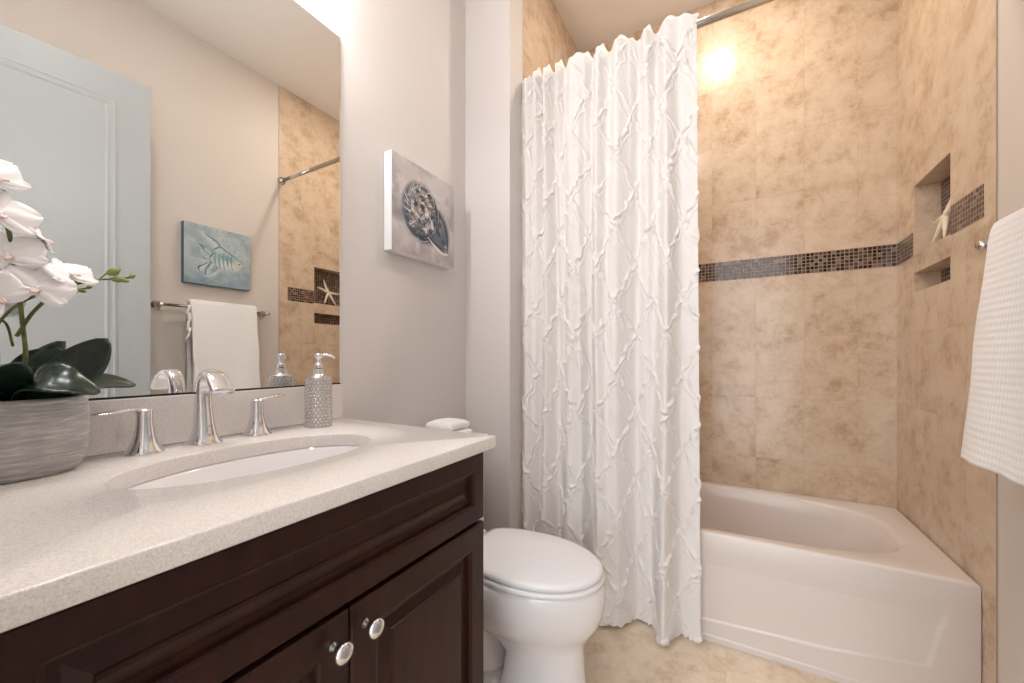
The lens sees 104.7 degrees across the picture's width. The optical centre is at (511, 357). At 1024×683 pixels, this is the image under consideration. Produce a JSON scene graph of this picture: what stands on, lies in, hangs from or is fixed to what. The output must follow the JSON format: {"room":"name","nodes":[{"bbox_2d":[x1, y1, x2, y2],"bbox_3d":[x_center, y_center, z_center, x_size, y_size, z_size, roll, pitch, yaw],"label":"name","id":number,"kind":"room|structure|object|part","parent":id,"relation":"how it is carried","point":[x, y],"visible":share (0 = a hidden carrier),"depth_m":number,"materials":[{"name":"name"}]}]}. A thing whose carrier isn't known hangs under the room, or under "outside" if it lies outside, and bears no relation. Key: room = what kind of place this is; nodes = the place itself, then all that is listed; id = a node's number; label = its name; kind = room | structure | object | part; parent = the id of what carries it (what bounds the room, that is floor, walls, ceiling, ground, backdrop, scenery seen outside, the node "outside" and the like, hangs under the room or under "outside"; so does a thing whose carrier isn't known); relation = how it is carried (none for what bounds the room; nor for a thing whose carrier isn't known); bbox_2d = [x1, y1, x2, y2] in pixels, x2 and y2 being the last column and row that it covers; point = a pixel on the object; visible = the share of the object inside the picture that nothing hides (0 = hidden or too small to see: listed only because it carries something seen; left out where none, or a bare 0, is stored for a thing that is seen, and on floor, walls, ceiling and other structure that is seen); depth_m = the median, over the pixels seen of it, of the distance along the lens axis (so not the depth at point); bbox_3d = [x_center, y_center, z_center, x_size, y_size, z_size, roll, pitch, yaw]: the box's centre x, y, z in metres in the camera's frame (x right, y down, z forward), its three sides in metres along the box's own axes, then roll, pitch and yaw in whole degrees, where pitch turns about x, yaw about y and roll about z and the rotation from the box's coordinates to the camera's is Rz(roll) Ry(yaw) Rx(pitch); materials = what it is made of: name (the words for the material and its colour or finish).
{"room":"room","nodes":[
{"label":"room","id":0,"kind":"room"},
{"bbox_2d":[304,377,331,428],"bbox_3d":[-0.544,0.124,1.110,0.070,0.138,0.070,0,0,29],"label":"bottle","id":1,"kind":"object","parent":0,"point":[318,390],"depth_m":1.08,"materials":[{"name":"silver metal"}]},
{"bbox_2d":[295,0,464,427],"bbox_3d":[-0.679,-0.428,1.192,0.120,3.078,1.650,0,0,29],"label":"wall","id":2,"kind":"structure","parent":0,"point":[402,62],"depth_m":1.51,"materials":[{"name":"beige paint"}]},
{"bbox_2d":[0,0,340,400],"bbox_3d":[-0.761,-0.474,0.913,0.009,1.118,0.835,0,0,29],"label":"wall mirror","id":3,"kind":"object","parent":2,"relation":"attached to","point":[190,149],"visible":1,"depth_m":0.91,"materials":[{"name":"clear glass"}]},
{"bbox_2d":[84,384,342,456],"bbox_3d":[-0.756,0.139,0.910,0.019,0.108,0.833,0,0,29],"label":"backsplash","id":4,"kind":"structure","parent":2,"relation":"attached to","point":[173,414],"depth_m":0.90,"materials":[{"name":"stone"}]},
{"bbox_2d":[384,149,453,269],"bbox_3d":[-0.361,-0.571,1.590,0.039,0.360,0.363,0,0,29],"label":"painting","id":5,"kind":"object","parent":2,"relation":"attached to","point":[418,205],"visible":1,"depth_m":1.53,"materials":[{"name":"paint"}]},
{"bbox_2d":[465,0,522,530],"bbox_3d":[-0.137,-0.428,1.905,0.363,3.078,0.125,0,0,29],"label":"wall","id":6,"kind":"structure","parent":0,"point":[493,28],"depth_m":1.82,"materials":[{"name":"beige paint"}]},
{"bbox_2d":[697,0,774,28],"bbox_3d":[0.726,-1.282,1.515,1.523,0.054,0.054,0,0,29],"label":"shower rod","id":7,"kind":"object","parent":6,"relation":"attached to","point":[751,4],"visible":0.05,"depth_m":1.46,"materials":[{"name":"silver metal"}]},
{"bbox_2d":[521,13,701,645],"bbox_3d":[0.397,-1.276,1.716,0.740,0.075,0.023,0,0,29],"label":"shower curtain","id":8,"kind":"object","parent":7,"relation":"hanging from","point":[611,398],"visible":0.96,"depth_m":1.63,"materials":[{"name":"white fabric"}]},
{"bbox_2d":[523,0,577,79],"bbox_3d":[0.087,-0.428,2.304,0.363,3.078,0.791,0,0,29],"label":"wall","id":9,"kind":"structure","parent":0,"point":[547,40],"depth_m":2.07,"materials":[{"name":"tile"}]},
{"bbox_2d":[552,0,715,52],"bbox_3d":[0.412,-1.997,1.172,2.040,0.060,2.686,0,0,29],"label":"ceiling","id":10,"kind":"structure","parent":0,"point":[590,24],"depth_m":2.26,"materials":[{"name":"paint"}]},
{"bbox_2d":[584,618,840,682],"bbox_3d":[0.412,1.136,1.172,2.040,0.050,2.686,0,0,29],"label":"floor","id":11,"kind":"structure","parent":0,"point":[631,653],"depth_m":1.44,"materials":[{"name":"tile"}]},
{"bbox_2d":[0,452,482,682],"bbox_3d":[-0.503,0.668,0.750,0.611,0.886,0.806,0,0,29],"label":"vanity cabinet","id":12,"kind":"object","parent":11,"relation":"on","point":[385,585],"visible":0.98,"depth_m":0.58,"materials":[{"name":"brown wood"}]},
{"bbox_2d":[0,418,495,632],"bbox_3d":[-0.505,0.208,0.765,0.599,0.030,0.831,0,0,29],"label":"countertop","id":13,"kind":"structure","parent":12,"relation":"on","point":[77,535],"depth_m":0.53,"materials":[{"name":"stone"}]},
{"bbox_2d":[0,159,135,484],"bbox_3d":[-0.780,-0.058,0.658,0.216,0.503,0.293,0,0,10],"label":"potted orchid","id":14,"kind":"object","parent":13,"relation":"on","point":[45,411],"visible":1,"depth_m":0.63,"materials":[{"name":"white plant"}]},
{"bbox_3d":[-0.800,-0.104,0.615,0.025,0.372,0.069,0,0,8],"label":"stem","id":15,"kind":"part","parent":14,"relation":"part of","materials":[{"name":"green plant"}]},
{"bbox_3d":[-0.810,0.129,0.638,0.136,0.128,0.176,0,0,29],"label":"pot","id":16,"kind":"part","parent":14,"relation":"part of","materials":[{"name":"grey ceramic"}]},
{"bbox_3d":[-0.775,-0.085,0.664,0.034,0.134,0.196,0,0,29],"label":"stem","id":17,"kind":"part","parent":14,"relation":"part of","materials":[{"name":"green plant"}]},
{"bbox_2d":[90,370,286,456],"bbox_3d":[-0.664,0.110,0.878,0.123,0.166,0.380,0,0,29],"label":"faucet","id":18,"kind":"object","parent":13,"relation":"on","point":[144,442],"visible":1,"depth_m":0.87,"materials":[{"name":"silver metal"}]},
{"bbox_3d":[-0.751,0.107,0.760,0.027,0.017,0.088,0,0,13],"label":"lever","id":19,"kind":"part","parent":18,"relation":"part of","materials":[{"name":"silver metal"}]},
{"bbox_3d":[-0.743,0.149,0.799,0.061,0.089,0.061,0,0,29],"label":"handle","id":20,"kind":"part","parent":18,"relation":"part of","materials":[{"name":"silver metal"}]},
{"bbox_3d":[-0.666,0.110,0.874,0.123,0.166,0.062,0,0,29],"label":"spout","id":21,"kind":"part","parent":18,"relation":"part of","materials":[{"name":"silver metal"}]},
{"bbox_3d":[-0.637,0.149,0.987,0.061,0.089,0.061,0,0,29],"label":"handle","id":22,"kind":"part","parent":18,"relation":"part of","materials":[{"name":"silver metal"}]},
{"bbox_3d":[-0.627,0.106,1.025,0.027,0.019,0.086,0,0,19],"label":"lever","id":23,"kind":"part","parent":18,"relation":"part of","materials":[{"name":"silver metal"}]},
{"bbox_2d":[126,445,359,489],"bbox_3d":[-0.494,0.299,0.793,0.302,0.150,0.492,0,0,29],"label":"sink","id":24,"kind":"object","parent":13,"relation":"in","point":[262,463],"visible":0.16,"depth_m":0.88,"materials":[{"name":"white ceramic"}]},
{"bbox_2d":[304,353,334,428],"bbox_3d":[-0.544,0.090,1.110,0.070,0.206,0.070,0,0,29],"label":"soap dispenser","id":25,"kind":"object","parent":13,"relation":"on","point":[318,389],"visible":1,"depth_m":1.08,"materials":[{"name":"silver metal"}]},
{"bbox_3d":[-0.354,0.700,0.475,0.014,0.599,0.364,0,0,29],"label":"cabinet door","id":26,"kind":"part","parent":12,"relation":"part of","materials":[{"name":"brown wood"}]},
{"bbox_3d":[-0.259,0.443,0.596,0.034,0.033,0.033,0,0,29],"label":"knob","id":27,"kind":"part","parent":12,"relation":"part of","materials":[{"name":"silver metal"}]},
{"bbox_3d":[-0.229,0.442,0.649,0.034,0.033,0.033,0,0,29],"label":"knob","id":28,"kind":"part","parent":12,"relation":"part of","materials":[{"name":"silver metal"}]},
{"bbox_3d":[-0.169,0.700,0.803,0.014,0.599,0.385,0,0,29],"label":"cabinet door","id":29,"kind":"part","parent":12,"relation":"part of","materials":[{"name":"brown wood"}]},
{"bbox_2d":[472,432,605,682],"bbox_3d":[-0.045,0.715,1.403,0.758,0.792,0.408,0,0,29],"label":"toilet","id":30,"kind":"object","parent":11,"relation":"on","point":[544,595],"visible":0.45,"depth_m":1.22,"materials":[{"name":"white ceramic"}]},
{"bbox_2d":[426,418,472,432],"bbox_3d":[-0.257,0.283,1.585,0.152,0.073,0.140,0,0,29],"label":"folded towel","id":31,"kind":"object","parent":30,"relation":"on","point":[452,424],"visible":0.62,"depth_m":1.55,"materials":[{"name":"white fabric"}]},
{"bbox_3d":[-0.287,0.584,1.539,0.189,0.455,0.390,0,0,29],"label":"tank","id":32,"kind":"part","parent":30,"relation":"part of","materials":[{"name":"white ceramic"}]},
{"bbox_3d":[0.072,0.676,1.337,0.470,0.026,0.348,0,0,29],"label":"lid","id":33,"kind":"part","parent":30,"relation":"part of","materials":[{"name":"white plastic"}]},
{"bbox_3d":[0.069,0.700,1.339,0.488,0.016,0.354,0,0,29],"label":"seat","id":34,"kind":"part","parent":30,"relation":"part of","materials":[{"name":"white plastic"}]},
{"bbox_3d":[0.016,0.910,1.368,0.618,0.402,0.354,0,0,29],"label":"bowl","id":35,"kind":"part","parent":30,"relation":"part of","materials":[{"name":"white ceramic"}]},
{"bbox_2d":[700,481,980,682],"bbox_3d":[0.927,0.899,1.872,1.520,0.424,0.714,0,0,29],"label":"bathtub","id":36,"kind":"object","parent":11,"relation":"on","point":[841,591],"visible":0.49,"depth_m":1.41,"materials":[{"name":"white ceramic"}]},
{"bbox_2d":[700,481,980,608],"bbox_3d":[0.928,0.863,1.874,1.520,0.352,0.710,0,0,29],"label":"basin","id":37,"kind":"object","parent":36,"relation":"in","point":[760,548],"depth_m":1.49,"materials":[{"name":"white ceramic"}]},
{"bbox_2d":[584,0,896,507],"bbox_3d":[1.042,-0.428,2.290,2.040,3.078,0.120,0,0,29],"label":"wall","id":38,"kind":"structure","parent":0,"point":[797,99],"depth_m":1.99,"materials":[{"name":"tile"}]},
{"bbox_2d":[698,244,896,282],"bbox_3d":[1.104,-0.471,2.187,1.523,0.101,0.006,0,0,29],"label":"trim","id":39,"kind":"structure","parent":38,"relation":"attached to","point":[882,255],"depth_m":1.98,"materials":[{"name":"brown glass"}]},
{"bbox_2d":[897,0,1023,682],"bbox_3d":[1.204,-0.428,0.656,0.153,3.078,2.566,0,0,29],"label":"wall","id":40,"kind":"structure","parent":0,"point":[946,48],"depth_m":1.34,"materials":[{"name":"tile"}]},
{"bbox_2d":[897,175,983,282],"bbox_3d":[1.627,-0.490,1.476,0.086,0.442,0.723,0,0,29],"label":"trim","id":41,"kind":"structure","parent":40,"relation":"attached to","point":[969,209],"depth_m":1.34,"materials":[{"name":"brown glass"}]},
{"bbox_2d":[931,200,949,244],"bbox_3d":[1.629,-0.535,1.482,0.051,0.204,0.205,0,0,29],"label":"starfish","id":42,"kind":"object","parent":40,"relation":"on","point":[943,220],"visible":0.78,"depth_m":1.47,"materials":[{"name":"beige"}]},
{"bbox_2d":[975,240,987,250],"bbox_3d":[1.145,-0.301,0.790,0.087,0.048,0.624,0,0,29],"label":"towel bar","id":43,"kind":"object","parent":40,"relation":"attached to","point":[981,244],"visible":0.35,"depth_m":1.05,"materials":[{"name":"silver metal"}]},
{"bbox_2d":[960,208,1023,486],"bbox_3d":[1.111,-0.042,0.820,0.126,0.609,0.408,0,0,29],"label":"towel","id":44,"kind":"object","parent":40,"relation":"attached to","point":[993,435],"visible":1,"depth_m":0.91,"materials":[{"name":"white fabric"}]},
{"bbox_2d":[995,0,997,682],"bbox_3d":[1.382,-0.428,1.126,0.004,3.078,0.002,0,0,29],"label":"trim","id":45,"kind":"structure","parent":40,"relation":"attached to","point":[996,1],"depth_m":1.12,"materials":[{"name":"beige tile"}]}
]}

